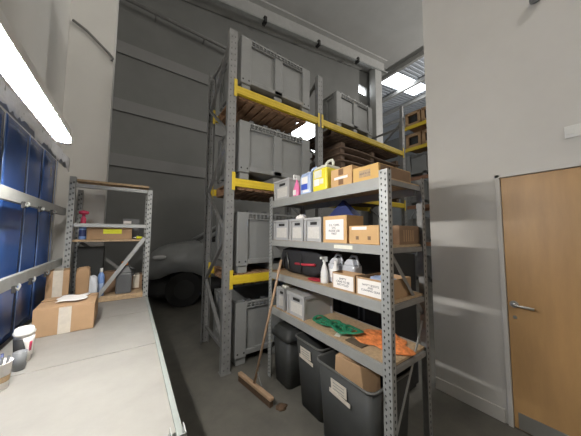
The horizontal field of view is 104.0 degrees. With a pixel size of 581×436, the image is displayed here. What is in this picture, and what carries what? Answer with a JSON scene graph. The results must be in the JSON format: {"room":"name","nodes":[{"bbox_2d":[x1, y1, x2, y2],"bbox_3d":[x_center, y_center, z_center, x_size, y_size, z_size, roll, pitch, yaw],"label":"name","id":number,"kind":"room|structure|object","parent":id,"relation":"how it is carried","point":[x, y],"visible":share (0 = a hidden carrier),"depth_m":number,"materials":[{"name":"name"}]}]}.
{"room":"warehouse","nodes":[
{"label":"warehouse","id":0,"kind":"room"},
{"bbox_2d":[0,0,70,349],"bbox_3d":[-1.269,-2.990,0.649,0.300,9.141,12.200,3,-5,-35],"label":"wall","id":1,"kind":"structure","parent":0,"point":[41,27],"depth_m":1.90,"materials":[{"name":"white paint"}]},
{"bbox_2d":[51,0,118,302],"bbox_3d":[-2.305,-2.852,2.727,0.394,9.141,0.200,3,-5,-35],"label":"wall","id":2,"kind":"structure","parent":0,"point":[90,72],"depth_m":2.53,"materials":[{"name":"white paint"}]},
{"bbox_2d":[72,19,113,61],"bbox_3d":[-2.218,-1.995,2.561,0.378,0.336,0.048,3,-5,-35],"label":"conduit pipe","id":3,"kind":"object","parent":2,"relation":"attached to","point":[73,20],"visible":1,"depth_m":2.57,"materials":[{"name":"metal"}]},
{"bbox_2d":[103,0,369,272],"bbox_3d":[0.065,-3.426,9.207,12.250,11.211,0.200,3,-5,-35],"label":"wall","id":4,"kind":"structure","parent":0,"point":[178,201],"depth_m":6.59,"materials":[{"name":"paint"}]},
{"bbox_2d":[109,152,216,179],"bbox_3d":[-0.101,-1.245,8.795,11.000,0.320,0.049,3,-5,-35],"label":"trim","id":5,"kind":"structure","parent":4,"relation":"attached to","point":[115,159],"depth_m":6.24,"materials":[{"name":"metal"}]},
{"bbox_2d":[125,0,225,49],"bbox_3d":[-2.822,-5.546,6.996,3.903,0.195,0.300,3,-5,-35],"label":"pipe","id":6,"kind":"object","parent":4,"relation":"attached to","point":[133,2],"visible":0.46,"depth_m":6.50,"materials":[{"name":"metal"}]},
{"bbox_2d":[112,97,314,157],"bbox_3d":[-0.092,-2.691,8.895,11.000,0.320,0.049,3,-5,-35],"label":"trim","id":7,"kind":"structure","parent":4,"relation":"attached to","point":[119,104],"depth_m":6.40,"materials":[{"name":"metal"}]},
{"bbox_2d":[116,39,314,124],"bbox_3d":[-0.083,-4.237,9.002,11.000,0.320,0.049,3,-5,-35],"label":"trim","id":8,"kind":"structure","parent":4,"relation":"attached to","point":[124,48],"depth_m":6.45,"materials":[{"name":"metal"}]},
{"bbox_2d":[184,0,386,75],"bbox_3d":[0.393,-7.591,9.281,11.800,2.813,0.460,3,-5,-35],"label":"trim","id":9,"kind":"structure","parent":4,"relation":"attached to","point":[261,8],"depth_m":9.06,"materials":[{"name":"metal"}]},
{"bbox_2d":[210,0,387,73],"bbox_3d":[0.937,-7.176,9.257,10.500,1.887,0.200,3,-5,-35],"label":"cable tray","id":10,"kind":"object","parent":4,"relation":"attached to","point":[263,20],"visible":1,"depth_m":8.54,"materials":[{"name":"metal"}]},
{"bbox_2d":[292,122,314,151],"bbox_3d":[0.449,-3.498,9.494,1.480,1.580,0.020,3,-5,-35],"label":"window","id":11,"kind":"structure","parent":4,"relation":"in","point":[307,131],"depth_m":9.64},
{"bbox_2d":[359,87,364,95],"bbox_3d":[3.722,-6.688,12.005,0.630,0.430,0.020,3,-5,-35],"label":"window","id":12,"kind":"structure","parent":4,"relation":"in","point":[361,90],"depth_m":12.05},
{"bbox_2d":[100,248,532,435],"bbox_3d":[4.924,2.754,16.141,29.200,0.100,31.000,3,-5,-35],"label":"floor","id":13,"kind":"structure","parent":0,"point":[208,403],"depth_m":2.16,"materials":[{"name":"concrete"}]},
{"bbox_2d":[0,85,186,435],"bbox_3d":[-1.155,0.483,1.276,0.756,2.300,3.063,3,-5,-35],"label":"workbench","id":14,"kind":"object","parent":13,"relation":"on","point":[111,377],"visible":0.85,"depth_m":1.09,"materials":[{"name":"metal"}]},
{"bbox_2d":[0,357,13,390],"bbox_3d":[-1.213,0.655,0.940,0.082,0.107,0.082,3,-5,-35],"label":"pot","id":15,"kind":"object","parent":14,"relation":"on","point":[5,369],"visible":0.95,"depth_m":0.94,"materials":[{"name":"white ceramic"}]},
{"bbox_2d":[12,349,27,371],"bbox_3d":[-1.286,0.677,1.077,0.048,0.082,0.048,3,-5,-35],"label":"cup","id":16,"kind":"object","parent":14,"relation":"on","point":[20,356],"visible":0.98,"depth_m":1.07,"materials":[{"name":"grey plastic"}]},
{"bbox_2d":[12,325,35,361],"bbox_3d":[-1.348,0.638,1.147,0.080,0.168,0.080,3,-5,-35],"label":"coffee cup","id":17,"kind":"object","parent":14,"relation":"on","point":[23,336],"visible":0.87,"depth_m":1.13,"materials":[{"name":"white paper"}]},
{"bbox_2d":[0,107,57,344],"bbox_3d":[-1.384,0.058,0.959,0.023,1.290,2.564,3,-5,-35],"label":"storage bins","id":18,"kind":"object","parent":14,"relation":"hanging from","point":[23,158],"visible":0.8,"depth_m":1.47,"materials":[{"name":"plastic"}]},
{"bbox_2d":[0,75,69,171],"bbox_3d":[-1.280,-0.533,1.032,0.015,0.118,2.500,3,-5,-35],"label":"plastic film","id":19,"kind":"object","parent":14,"relation":"attached to","point":[8,97],"visible":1,"depth_m":1.23,"materials":[{"name":"plastic"}]},
{"bbox_2d":[0,8,71,144],"bbox_3d":[-0.926,-0.454,0.823,0.060,0.082,0.920,3,-5,-35],"label":"fluorescent light","id":20,"kind":"object","parent":14,"relation":"attached to","point":[17,69],"visible":1,"depth_m":0.75,"materials":[{"name":"white plastic"}]},
{"bbox_2d":[44,268,69,299],"bbox_3d":[-1.898,0.594,1.851,0.130,0.346,0.171,4,-5,-43],"label":"carton","id":21,"kind":"object","parent":14,"relation":"on","point":[57,281],"visible":0.46,"depth_m":1.80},
{"bbox_2d":[32,292,98,337],"bbox_3d":[-1.562,0.655,1.606,0.290,0.194,0.342,3,-5,-36],"label":"cardboard box","id":22,"kind":"object","parent":14,"relation":"on","point":[65,313],"visible":0.98,"depth_m":1.49,"materials":[{"name":"cardboard"}]},
{"bbox_2d":[78,210,88,239],"bbox_3d":[-1.962,0.065,2.148,0.076,0.275,0.076,3,-5,-35],"label":"bottle","id":23,"kind":"object","parent":14,"relation":"on","point":[82,230],"visible":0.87,"depth_m":2.13,"materials":[{"name":"blue plastic"}]},
{"bbox_2d":[75,266,97,294],"bbox_3d":[-1.808,0.611,2.019,0.148,0.363,0.103,3,-5,-35],"label":"carton","id":24,"kind":"object","parent":14,"relation":"on","point":[85,283],"visible":0.56,"depth_m":1.98,"materials":[{"name":"brown cardboard"}]},
{"bbox_2d":[74,246,104,294],"bbox_3d":[-2.042,0.524,2.318,0.200,0.460,0.130,3,-5,-35],"label":"carton","id":25,"kind":"object","parent":14,"relation":"on","point":[91,256],"visible":0.55,"depth_m":2.28,"materials":[{"name":"grey plastic"}]},
{"bbox_2d":[97,268,104,295],"bbox_3d":[-1.828,0.615,2.188,0.055,0.263,0.055,3,-5,-35],"label":"bottle","id":26,"kind":"object","parent":14,"relation":"on","point":[101,277],"visible":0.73,"depth_m":2.17,"materials":[{"name":"blue plastic"}]},
{"bbox_2d":[86,227,131,238],"bbox_3d":[-1.835,0.153,2.321,0.350,0.125,0.203,3,-5,-35],"label":"carton","id":27,"kind":"object","parent":14,"relation":"on","point":[92,232],"visible":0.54,"depth_m":2.23,"materials":[{"name":"brown cardboard"}]},
{"bbox_2d":[103,270,115,292],"bbox_3d":[-1.871,0.660,2.394,0.170,0.200,0.150,3,-5,-35],"label":"carton","id":28,"kind":"object","parent":14,"relation":"on","point":[111,288],"visible":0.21,"depth_m":2.32,"materials":[{"name":"cardboard"}]},
{"bbox_2d":[115,261,134,293],"bbox_3d":[-1.677,0.599,2.308,0.154,0.312,0.090,3,-5,-35],"label":"jug","id":29,"kind":"object","parent":14,"relation":"on","point":[123,284],"visible":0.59,"depth_m":2.27,"materials":[{"name":"grey plastic"}]},
{"bbox_2d":[122,219,139,238],"bbox_3d":[-1.797,0.122,2.558,0.160,0.220,0.103,3,-5,-35],"label":"control box","id":30,"kind":"object","parent":14,"relation":"on","point":[135,231],"visible":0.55,"depth_m":2.54,"materials":[{"name":"grey plastic"}]},
{"bbox_2d":[131,272,141,289],"bbox_3d":[-1.710,0.694,2.510,0.110,0.151,0.161,3,-5,-35],"label":"carton","id":31,"kind":"object","parent":14,"relation":"on","point":[137,277],"visible":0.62,"depth_m":2.45,"materials":[{"name":"cardboard"}]},
{"bbox_2d":[148,225,275,306],"bbox_3d":[-1.558,1.041,6.303,4.150,1.873,1.856,3,-5,-31],"label":"parked car","id":32,"kind":"object","parent":13,"relation":"on","point":[175,269],"visible":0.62,"depth_m":4.79,"materials":[{"name":"grey paint"}]},
{"bbox_2d":[213,280,287,365],"bbox_3d":[-0.430,1.403,3.315,1.120,0.751,0.861,3,-5,-35],"label":"box","id":33,"kind":"object","parent":13,"relation":"on","point":[250,302],"visible":0.44,"depth_m":2.83,"materials":[{"name":"grey plastic"}]},
{"bbox_2d":[238,259,281,407],"bbox_3d":[-0.295,1.063,2.309,0.194,1.290,0.540,4,-6,-44],"label":"broom","id":34,"kind":"object","parent":13,"relation":"on","point":[257,390],"visible":1,"depth_m":2.22,"materials":[{"name":"brown wood"}]},
{"bbox_2d":[276,403,286,410],"bbox_3d":[-0.078,1.682,2.026,0.113,0.022,0.092,3,-5,-35],"label":"heap","id":35,"kind":"object","parent":13,"relation":"on","point":[281,406],"visible":1,"depth_m":2.02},
{"bbox_2d":[272,321,301,389],"bbox_3d":[0.035,1.438,2.465,0.390,0.570,0.340,3,-5,-35],"label":"bin","id":36,"kind":"object","parent":13,"relation":"on","point":[285,341],"visible":0.54,"depth_m":2.31,"materials":[{"name":"grey plastic"}]},
{"bbox_2d":[200,28,406,376],"bbox_3d":[0.626,-0.182,4.117,3.995,4.040,0.934,3,-5,-35],"label":"rack","id":37,"kind":"object","parent":13,"relation":"on","point":[230,182],"visible":0.5,"depth_m":3.03,"materials":[{"name":"metal"}]},
{"bbox_2d":[216,185,273,202],"bbox_3d":[-0.437,-0.368,3.393,1.090,0.134,0.800,3,-5,-35],"label":"wooden pallet","id":38,"kind":"object","parent":37,"relation":"on","point":[240,193],"visible":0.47,"depth_m":3.22,"materials":[{"name":"brown wood"}]},
{"bbox_2d":[217,119,309,186],"bbox_3d":[-0.413,-0.815,3.447,1.120,0.758,0.861,3,-5,-35],"label":"box","id":39,"kind":"object","parent":38,"relation":"on","point":[265,154],"visible":0.63,"depth_m":3.07,"materials":[{"name":"grey plastic"}]},
{"bbox_2d":[214,262,285,285],"bbox_3d":[-0.444,0.775,3.314,1.090,0.134,0.800,3,-5,-35],"label":"wooden pallet","id":40,"kind":"object","parent":37,"relation":"on","point":[251,268],"visible":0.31,"depth_m":3.08,"materials":[{"name":"brown wood"}]},
{"bbox_2d":[215,211,309,272],"bbox_3d":[-0.420,0.327,3.368,1.120,0.758,0.861,3,-5,-35],"label":"box","id":41,"kind":"object","parent":40,"relation":"on","point":[251,231],"visible":0.46,"depth_m":2.87,"materials":[{"name":"grey plastic"}]},
{"bbox_2d":[219,95,305,133],"bbox_3d":[-0.430,-1.510,3.473,1.090,0.134,0.800,3,-5,-35],"label":"wooden pallet","id":42,"kind":"object","parent":37,"relation":"on","point":[247,110],"visible":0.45,"depth_m":3.31,"materials":[{"name":"brown wood"}]},
{"bbox_2d":[219,35,309,122],"bbox_3d":[-0.407,-1.939,3.525,1.120,0.722,0.861,3,-5,-35],"label":"box","id":43,"kind":"object","parent":42,"relation":"on","point":[263,71],"visible":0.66,"depth_m":3.16,"materials":[{"name":"grey plastic"}]},
{"bbox_2d":[308,129,371,150],"bbox_3d":[0.937,-1.435,4.429,1.040,0.134,0.800,3,-5,-35],"label":"wooden pallet","id":44,"kind":"object","parent":37,"relation":"on","point":[330,137],"visible":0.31,"depth_m":4.17,"materials":[{"name":"brown wood"}]},
{"bbox_2d":[323,90,372,138],"bbox_3d":[1.029,-1.831,4.328,0.986,0.635,0.534,3,-5,-35],"label":"box","id":45,"kind":"object","parent":44,"relation":"on","point":[339,109],"visible":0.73,"depth_m":4.06,"materials":[{"name":"grey plastic"}]},
{"bbox_2d":[350,199,398,206],"bbox_3d":[1.375,-0.368,4.664,1.861,0.120,0.800,3,-5,-35],"label":"pallet","id":46,"kind":"object","parent":37,"relation":"on","point":[393,200],"visible":0.16,"depth_m":4.96,"materials":[{"name":"brown wood"}]},
{"bbox_3d":[1.383,-0.485,4.678,1.861,0.120,0.800,3,-5,-35],"label":"pallet","id":47,"kind":"object","parent":46,"relation":"on","visible":0},
{"bbox_3d":[1.370,-0.604,4.676,1.861,0.120,0.800,3,-5,-35],"label":"pallet","id":48,"kind":"object","parent":47,"relation":"on","visible":0},
{"bbox_3d":[1.374,-0.721,4.687,1.861,0.120,0.800,3,-5,-35],"label":"pallet","id":49,"kind":"object","parent":48,"relation":"on","visible":0},
{"bbox_2d":[335,162,344,167],"bbox_3d":[1.385,-0.838,4.703,1.861,0.120,0.800,3,-5,-35],"label":"pallet","id":50,"kind":"object","parent":49,"relation":"on","point":[340,164],"visible":0.02,"depth_m":3.91,"materials":[{"name":"brown wood"}]},
{"bbox_2d":[310,155,369,170],"bbox_3d":[1.374,-0.957,4.702,1.861,0.120,0.800,3,-5,-35],"label":"pallet","id":51,"kind":"object","parent":50,"relation":"on","point":[340,158],"visible":0.15,"depth_m":4.01,"materials":[{"name":"brown wood"}]},
{"bbox_2d":[310,148,397,167],"bbox_3d":[1.374,-1.074,4.710,1.861,0.120,0.800,3,-5,-35],"label":"pallet","id":52,"kind":"object","parent":51,"relation":"on","point":[340,151],"visible":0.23,"depth_m":4.14,"materials":[{"name":"brown wood"}]},
{"bbox_2d":[310,142,399,166],"bbox_3d":[1.387,-1.191,4.727,1.861,0.120,0.800,3,-5,-35],"label":"pallet","id":53,"kind":"object","parent":52,"relation":"on","point":[339,145],"visible":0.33,"depth_m":4.25,"materials":[{"name":"brown wood"}]},
{"bbox_2d":[361,146,397,159],"bbox_3d":[1.755,-1.391,5.002,0.840,0.134,0.800,3,-5,-35],"label":"wooden pallet","id":54,"kind":"object","parent":37,"relation":"on","point":[382,154],"visible":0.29,"depth_m":4.76,"materials":[{"name":"brown wood"}]},
{"bbox_2d":[295,331,333,422],"bbox_3d":[0.321,1.395,2.094,0.468,0.608,0.388,3,-5,-35],"label":"waste bin","id":55,"kind":"object","parent":13,"relation":"on","point":[310,348],"visible":0.46,"depth_m":1.97,"materials":[{"name":"grey plastic"}]},
{"bbox_2d":[332,251,341,313],"bbox_3d":[0.610,1.055,2.883,0.565,1.400,0.540,3,-5,-35],"label":"cupboard","id":56,"kind":"object","parent":13,"relation":"on","point":[336,303],"visible":0.02,"depth_m":2.56,"materials":[{"name":"black metal"}]},
{"bbox_2d":[268,167,432,435],"bbox_3d":[0.374,0.711,2.097,0.482,1.976,1.471,3,-5,-35],"label":"shelving unit","id":57,"kind":"object","parent":13,"relation":"on","point":[383,188],"visible":0.84,"depth_m":1.62,"materials":[{"name":"metal"}]},
{"bbox_2d":[273,220,289,239],"bbox_3d":[0.053,0.141,2.581,0.404,0.215,0.295,3,-5,-35],"label":"storage tote","id":58,"kind":"object","parent":57,"relation":"on","point":[281,231],"visible":0.49,"depth_m":2.47,"materials":[{"name":"grey plastic"}]},
{"bbox_2d":[274,177,300,200],"bbox_3d":[0.058,-0.301,2.607,0.404,0.220,0.300,3,-5,-35],"label":"storage tote","id":59,"kind":"object","parent":57,"relation":"on","point":[283,188],"visible":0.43,"depth_m":2.47,"materials":[{"name":"grey plastic"}]},
{"bbox_2d":[276,285,299,310],"bbox_3d":[0.045,0.867,2.535,0.384,0.220,0.160,3,-5,-35],"label":"storage tote","id":60,"kind":"object","parent":57,"relation":"on","point":[281,294],"visible":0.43,"depth_m":2.43,"materials":[{"name":"grey plastic"}]},
{"bbox_2d":[282,284,290,288],"bbox_3d":[-0.043,0.845,2.474,0.095,0.242,0.095,3,-5,-35],"label":"tub","id":61,"kind":"object","parent":60,"relation":"in","point":[285,286],"visible":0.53,"depth_m":2.45,"materials":[{"name":"white plastic"}]},
{"bbox_2d":[289,218,303,240],"bbox_3d":[0.216,0.126,2.348,0.404,0.215,0.225,3,-5,-35],"label":"storage tote","id":62,"kind":"object","parent":57,"relation":"on","point":[296,225],"visible":0.42,"depth_m":2.24,"materials":[{"name":"grey plastic"}]},
{"bbox_2d":[296,214,305,218],"bbox_3d":[0.113,0.013,2.281,0.113,0.107,0.111,3,-5,-35],"label":"cloth","id":63,"kind":"object","parent":62,"relation":"in","point":[299,216],"visible":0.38,"depth_m":2.25,"materials":[{"name":"fabric"}]},
{"bbox_2d":[293,175,300,195],"bbox_3d":[0.061,-0.324,2.317,0.076,0.226,0.088,3,-5,-35],"label":"spray bottle","id":64,"kind":"object","parent":57,"relation":"on","point":[297,191],"visible":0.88,"depth_m":2.30,"materials":[{"name":"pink plastic"}]},
{"bbox_2d":[282,247,334,277],"bbox_3d":[0.166,0.447,2.408,0.332,0.292,0.696,3,-5,-35],"label":"bag","id":65,"kind":"object","parent":57,"relation":"on","point":[305,261],"visible":0.74,"depth_m":2.22,"materials":[{"name":"black fabric"}]},
{"bbox_2d":[301,167,316,193],"bbox_3d":[0.213,-0.353,2.200,0.192,0.269,0.155,3,-5,-35],"label":"jerrycan","id":66,"kind":"object","parent":57,"relation":"on","point":[307,178],"visible":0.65,"depth_m":2.12,"materials":[{"name":"blue plastic"}]},
{"bbox_2d":[287,288,332,320],"bbox_3d":[0.197,0.853,2.317,0.386,0.219,0.285,3,-5,-35],"label":"storage tote","id":67,"kind":"object","parent":57,"relation":"on","point":[304,304],"visible":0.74,"depth_m":2.21,"materials":[{"name":"grey plastic"}]},
{"bbox_2d":[304,217,322,241],"bbox_3d":[0.357,0.113,2.148,0.404,0.215,0.235,3,-5,-35],"label":"storage tote","id":68,"kind":"object","parent":57,"relation":"on","point":[313,227],"visible":0.51,"depth_m":2.04,"materials":[{"name":"grey plastic"}]},
{"bbox_2d":[308,277,320,281],"bbox_3d":[0.230,0.561,2.071,0.102,0.017,0.204,3,-5,-35],"label":"cloth","id":69,"kind":"object","parent":57,"relation":"on","point":[309,278],"visible":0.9,"depth_m":2.04,"materials":[{"name":"fabric"}]},
{"bbox_2d":[320,257,327,283],"bbox_3d":[0.293,0.452,1.985,0.074,0.225,0.070,0,-4,4],"label":"spray bottle","id":70,"kind":"object","parent":57,"relation":"on","point":[324,272],"visible":1,"depth_m":1.96,"materials":[{"name":"white plastic"}]},
{"bbox_2d":[313,159,339,191],"bbox_3d":[0.328,-0.374,2.037,0.192,0.290,0.180,3,-5,-35],"label":"jerrycan","id":71,"kind":"object","parent":57,"relation":"on","point":[322,174],"visible":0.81,"depth_m":1.96,"materials":[{"name":"yellow plastic"}]},
{"bbox_2d":[332,261,338,270],"bbox_3d":[0.378,0.458,1.895,0.058,0.201,0.058,3,-5,-35],"label":"bottle","id":72,"kind":"object","parent":57,"relation":"on","point":[335,267],"visible":0.44,"depth_m":1.88,"materials":[{"name":"white plastic"}]},
{"bbox_2d":[328,254,344,281],"bbox_3d":[0.410,0.440,1.996,0.113,0.252,0.135,3,-5,-35],"label":"plastic jug","id":73,"kind":"object","parent":57,"relation":"on","point":[340,262],"visible":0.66,"depth_m":1.98,"materials":[{"name":"white plastic"}]},
{"bbox_2d":[312,315,363,333],"bbox_3d":[0.374,0.906,1.931,0.202,0.049,0.534,3,-5,-35],"label":"strap","id":74,"kind":"object","parent":57,"relation":"on","point":[336,326],"visible":1,"depth_m":1.88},
{"bbox_2d":[323,215,362,242],"bbox_3d":[0.432,0.094,1.877,0.204,0.215,0.255,3,-5,-35],"label":"carton","id":75,"kind":"object","parent":57,"relation":"on","point":[335,228],"visible":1,"depth_m":1.79,"materials":[{"name":"cardboard"}]},
{"bbox_2d":[331,165,359,187],"bbox_3d":[0.501,-0.317,1.873,0.253,0.155,0.220,3,-5,-35],"label":"carton","id":76,"kind":"object","parent":57,"relation":"on","point":[344,175],"visible":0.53,"depth_m":1.78,"materials":[{"name":"cardboard"}]},
{"bbox_2d":[332,270,364,292],"bbox_3d":[0.446,0.487,1.757,0.124,0.125,0.220,3,-5,-35],"label":"carton","id":77,"kind":"object","parent":57,"relation":"on","point":[344,280],"visible":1,"depth_m":1.72,"materials":[{"name":"brown cardboard"}]},
{"bbox_2d":[343,255,361,272],"bbox_3d":[0.513,0.432,1.885,0.113,0.252,0.135,3,-5,-35],"label":"plastic jug","id":78,"kind":"object","parent":57,"relation":"on","point":[352,265],"visible":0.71,"depth_m":1.85,"materials":[{"name":"white plastic"}]},
{"bbox_2d":[345,337,367,348],"bbox_3d":[0.483,0.916,1.670,0.075,0.008,0.150,3,-5,-35],"label":"rubber mat","id":79,"kind":"object","parent":57,"relation":"on","point":[351,340],"visible":1,"depth_m":1.66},
{"bbox_2d":[349,225,379,244],"bbox_3d":[0.566,0.121,1.633,0.142,0.130,0.250,3,-5,-35],"label":"carton","id":80,"kind":"object","parent":57,"relation":"on","point":[366,234],"visible":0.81,"depth_m":1.58,"materials":[{"name":"cardboard"}]},
{"bbox_2d":[353,162,410,182],"bbox_3d":[0.701,-0.305,1.734,0.424,0.115,0.216,3,-5,-35],"label":"carton","id":81,"kind":"object","parent":57,"relation":"on","point":[371,171],"visible":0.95,"depth_m":1.63,"materials":[{"name":"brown cardboard"}]},
{"bbox_2d":[356,272,410,299],"bbox_3d":[0.658,0.478,1.611,0.304,0.125,0.235,3,-5,-35],"label":"carton","id":82,"kind":"object","parent":57,"relation":"on","point":[365,286],"visible":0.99,"depth_m":1.54,"materials":[{"name":"brown cardboard"}]},
{"bbox_2d":[370,275,395,280],"bbox_3d":[0.645,0.456,1.612,0.240,0.102,0.172,3,-5,-35],"label":"cloth","id":83,"kind":"object","parent":82,"relation":"in","point":[376,277],"visible":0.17,"depth_m":1.58,"materials":[{"name":"fabric"}]},
{"bbox_2d":[351,329,415,355],"bbox_3d":[0.677,0.900,1.684,0.361,0.035,0.431,1,-4,-9],"label":"vest","id":84,"kind":"object","parent":57,"relation":"on","point":[370,336],"visible":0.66,"depth_m":1.67,"materials":[{"name":"fabric"}]},
{"bbox_2d":[393,225,418,244],"bbox_3d":[0.769,0.128,1.719,0.270,0.130,0.272,3,-5,-35],"label":"carton","id":85,"kind":"object","parent":57,"relation":"on","point":[402,235],"visible":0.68,"depth_m":1.58,"materials":[{"name":"cardboard"}]},
{"bbox_2d":[403,230,413,241],"bbox_3d":[0.831,0.125,1.598,0.132,0.080,0.001,3,-5,-35],"label":"print","id":86,"kind":"object","parent":85,"relation":"attached to","point":[408,235],"depth_m":1.60,"materials":[{"name":"brown cardboard"}]},
{"bbox_3d":[0.549,0.106,2.044,0.130,0.215,0.130,3,-5,-35],"label":"carton","id":87,"kind":"object","parent":57,"relation":"on","visible":0},
{"bbox_2d":[329,200,360,215],"bbox_3d":[0.497,-0.081,2.124,0.118,0.166,0.346,3,-5,-35],"label":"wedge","id":88,"kind":"object","parent":87,"relation":"on","point":[343,208],"visible":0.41,"depth_m":2.08,"materials":[{"name":"blue plastic"}]},
{"bbox_2d":[317,349,412,435],"bbox_3d":[0.533,1.366,1.655,0.508,0.608,0.518,3,-5,-35],"label":"waste bin","id":89,"kind":"object","parent":13,"relation":"on","point":[348,409],"visible":0.59,"depth_m":1.51,"materials":[{"name":"grey plastic"}]},
{"bbox_2d":[335,352,380,391],"bbox_3d":[0.464,1.162,1.621,0.134,0.412,0.309,4,-5,-40],"label":"cardboard","id":90,"kind":"object","parent":89,"relation":"in","point":[362,376],"visible":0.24,"depth_m":1.55,"materials":[{"name":"cardboard"}]},
{"bbox_2d":[369,69,382,224],"bbox_3d":[4.468,-2.710,11.677,0.550,10.176,0.350,3,-5,-35],"label":"column","id":91,"kind":"structure","parent":13,"relation":"on","point":[375,76],"depth_m":11.71,"materials":[{"name":"metal"}]},
{"bbox_2d":[341,251,418,390],"bbox_3d":[0.931,1.025,2.425,0.565,1.400,0.540,3,-5,-35],"label":"cupboard","id":92,"kind":"object","parent":13,"relation":"on","point":[405,318],"visible":0.19,"depth_m":2.27,"materials":[{"name":"black metal"}]},
{"bbox_2d":[399,106,430,254],"bbox_3d":[5.356,-1.062,7.339,1.100,6.300,3.020,3,-5,-35],"label":"rack","id":93,"kind":"object","parent":13,"relation":"on","point":[427,206],"visible":0.04,"depth_m":7.95,"materials":[{"name":"metal"}]},
{"bbox_2d":[405,109,426,132],"bbox_3d":[4.682,-3.528,8.336,0.800,0.500,0.520,3,-5,-35],"label":"crate","id":94,"kind":"object","parent":93,"relation":"on","point":[414,117],"visible":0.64,"depth_m":8.19,"materials":[{"name":"wood"}]},
{"bbox_2d":[406,151,427,177],"bbox_3d":[4.894,-1.841,7.971,0.861,0.830,1.232,3,-5,-35],"label":"box","id":95,"kind":"object","parent":93,"relation":"on","point":[417,164],"visible":0.33,"depth_m":7.93,"materials":[{"name":"grey plastic"}]},
{"bbox_2d":[406,131,427,153],"bbox_3d":[4.677,-2.730,8.281,0.800,0.500,0.520,3,-5,-35],"label":"crate","id":96,"kind":"object","parent":93,"relation":"on","point":[415,139],"visible":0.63,"depth_m":8.12,"materials":[{"name":"brown cardboard"}]},
{"bbox_2d":[407,180,428,205],"bbox_3d":[4.888,-0.843,7.902,0.861,0.830,1.232,3,-5,-35],"label":"box","id":97,"kind":"object","parent":93,"relation":"on","point":[411,201],"visible":0.14,"depth_m":7.68,"materials":[{"name":"grey plastic"}]},
{"bbox_2d":[408,217,430,241],"bbox_3d":[4.880,0.404,7.815,0.861,0.830,1.232,3,-5,-35],"label":"box","id":98,"kind":"object","parent":93,"relation":"on","point":[411,222],"visible":0.15,"depth_m":7.57,"materials":[{"name":"grey plastic"}]},
{"bbox_2d":[421,106,426,124],"bbox_3d":[5.004,-3.558,7.879,0.800,0.500,0.520,3,-5,-35],"label":"crate","id":99,"kind":"object","parent":93,"relation":"on","point":[423,110],"visible":0.16,"depth_m":7.82,"materials":[{"name":"wood"}]},
{"bbox_2d":[422,129,426,143],"bbox_3d":[4.999,-2.760,7.823,0.800,0.500,0.520,3,-5,-35],"label":"crate","id":100,"kind":"object","parent":93,"relation":"on","point":[424,132],"visible":0.16,"depth_m":7.76,"materials":[{"name":"wood"}]},
{"bbox_2d":[415,255,431,281],"bbox_3d":[4.873,1.701,7.725,0.861,0.830,1.232,3,-5,-35],"label":"box","id":101,"kind":"object","parent":13,"relation":"on","point":[429,260],"visible":0.08,"depth_m":7.49,"materials":[{"name":"grey plastic"}]},
{"bbox_2d":[265,0,423,71],"bbox_3d":[-1.398,-7.914,12.389,13.600,2.516,31.000,3,-5,-35],"label":"ceiling","id":102,"kind":"structure","parent":0,"point":[392,30],"depth_m":9.70,"materials":[{"name":"paint"}]},
{"bbox_2d":[382,50,423,81],"bbox_3d":[1.875,-8.328,19.616,0.180,0.250,23.000,3,-5,-35],"label":"trim","id":103,"kind":"structure","parent":102,"relation":"attached to","point":[419,55],"depth_m":12.96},
{"bbox_2d":[382,57,425,142],"bbox_3d":[10.566,-9.781,20.928,15.600,2.834,31.000,3,-5,-35],"label":"ceiling","id":104,"kind":"structure","parent":0,"point":[416,70],"depth_m":18.30,"materials":[{"name":"metal"}]},
{"bbox_2d":[383,116,404,127],"bbox_3d":[8.922,-9.437,24.646,0.180,0.250,23.000,3,-5,-35],"label":"trim","id":105,"kind":"structure","parent":104,"relation":"attached to","point":[398,119],"depth_m":22.73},
{"bbox_2d":[382,73,424,94],"bbox_3d":[7.856,-9.235,15.680,5.000,0.910,1.160,3,-5,-35],"label":"window","id":106,"kind":"structure","parent":104,"relation":"attached to","point":[397,81],"depth_m":15.43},
{"bbox_2d":[382,76,424,102],"bbox_3d":[4.210,-8.696,21.283,0.180,0.250,23.000,3,-5,-35],"label":"trim","id":107,"kind":"structure","parent":104,"relation":"attached to","point":[422,79],"depth_m":15.88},
{"bbox_2d":[382,94,425,116],"bbox_3d":[6.545,-9.063,22.950,0.180,0.250,23.000,3,-5,-35],"label":"trim","id":108,"kind":"structure","parent":104,"relation":"attached to","point":[423,96],"depth_m":18.66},
{"bbox_2d":[384,132,430,247],"bbox_3d":[17.000,-4.122,25.085,0.200,15.000,31.000,3,-5,-35],"label":"wall","id":109,"kind":"structure","parent":0,"point":[396,212],"depth_m":29.20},
{"bbox_2d":[422,0,580,423],"bbox_3d":[3.326,-3.287,0.182,0.140,9.724,6.125,3,-5,-35],"label":"wall","id":110,"kind":"structure","parent":0,"point":[503,77],"depth_m":2.07,"materials":[{"name":"paint"}]},
{"bbox_2d":[435,377,505,422],"bbox_3d":[1.625,1.653,2.092,0.013,0.110,0.525,3,-5,-35],"label":"baseboard","id":111,"kind":"structure","parent":110,"relation":"attached to","point":[479,403],"depth_m":2.05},
{"bbox_2d":[529,0,539,4],"bbox_3d":[1.972,-1.766,1.823,0.060,0.060,0.080,3,-5,-35],"label":"detector","id":112,"kind":"object","parent":110,"relation":"attached to","point":[531,2],"visible":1,"depth_m":1.83,"materials":[{"name":"grey plastic"}]},
{"bbox_2d":[494,161,580,435],"bbox_3d":[2.105,0.634,1.553,0.198,2.076,0.977,3,-5,-35],"label":"door","id":113,"kind":"structure","parent":110,"relation":"in","point":[538,210],"depth_m":1.74,"materials":[{"name":"brown wood"}]},
{"bbox_2d":[564,123,580,138],"bbox_3d":[2.066,-0.634,1.637,0.017,0.090,0.115,3,-5,-35],"label":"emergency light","id":114,"kind":"object","parent":110,"relation":"attached to","point":[571,131],"visible":1,"depth_m":1.65,"materials":[{"name":"white plastic"}]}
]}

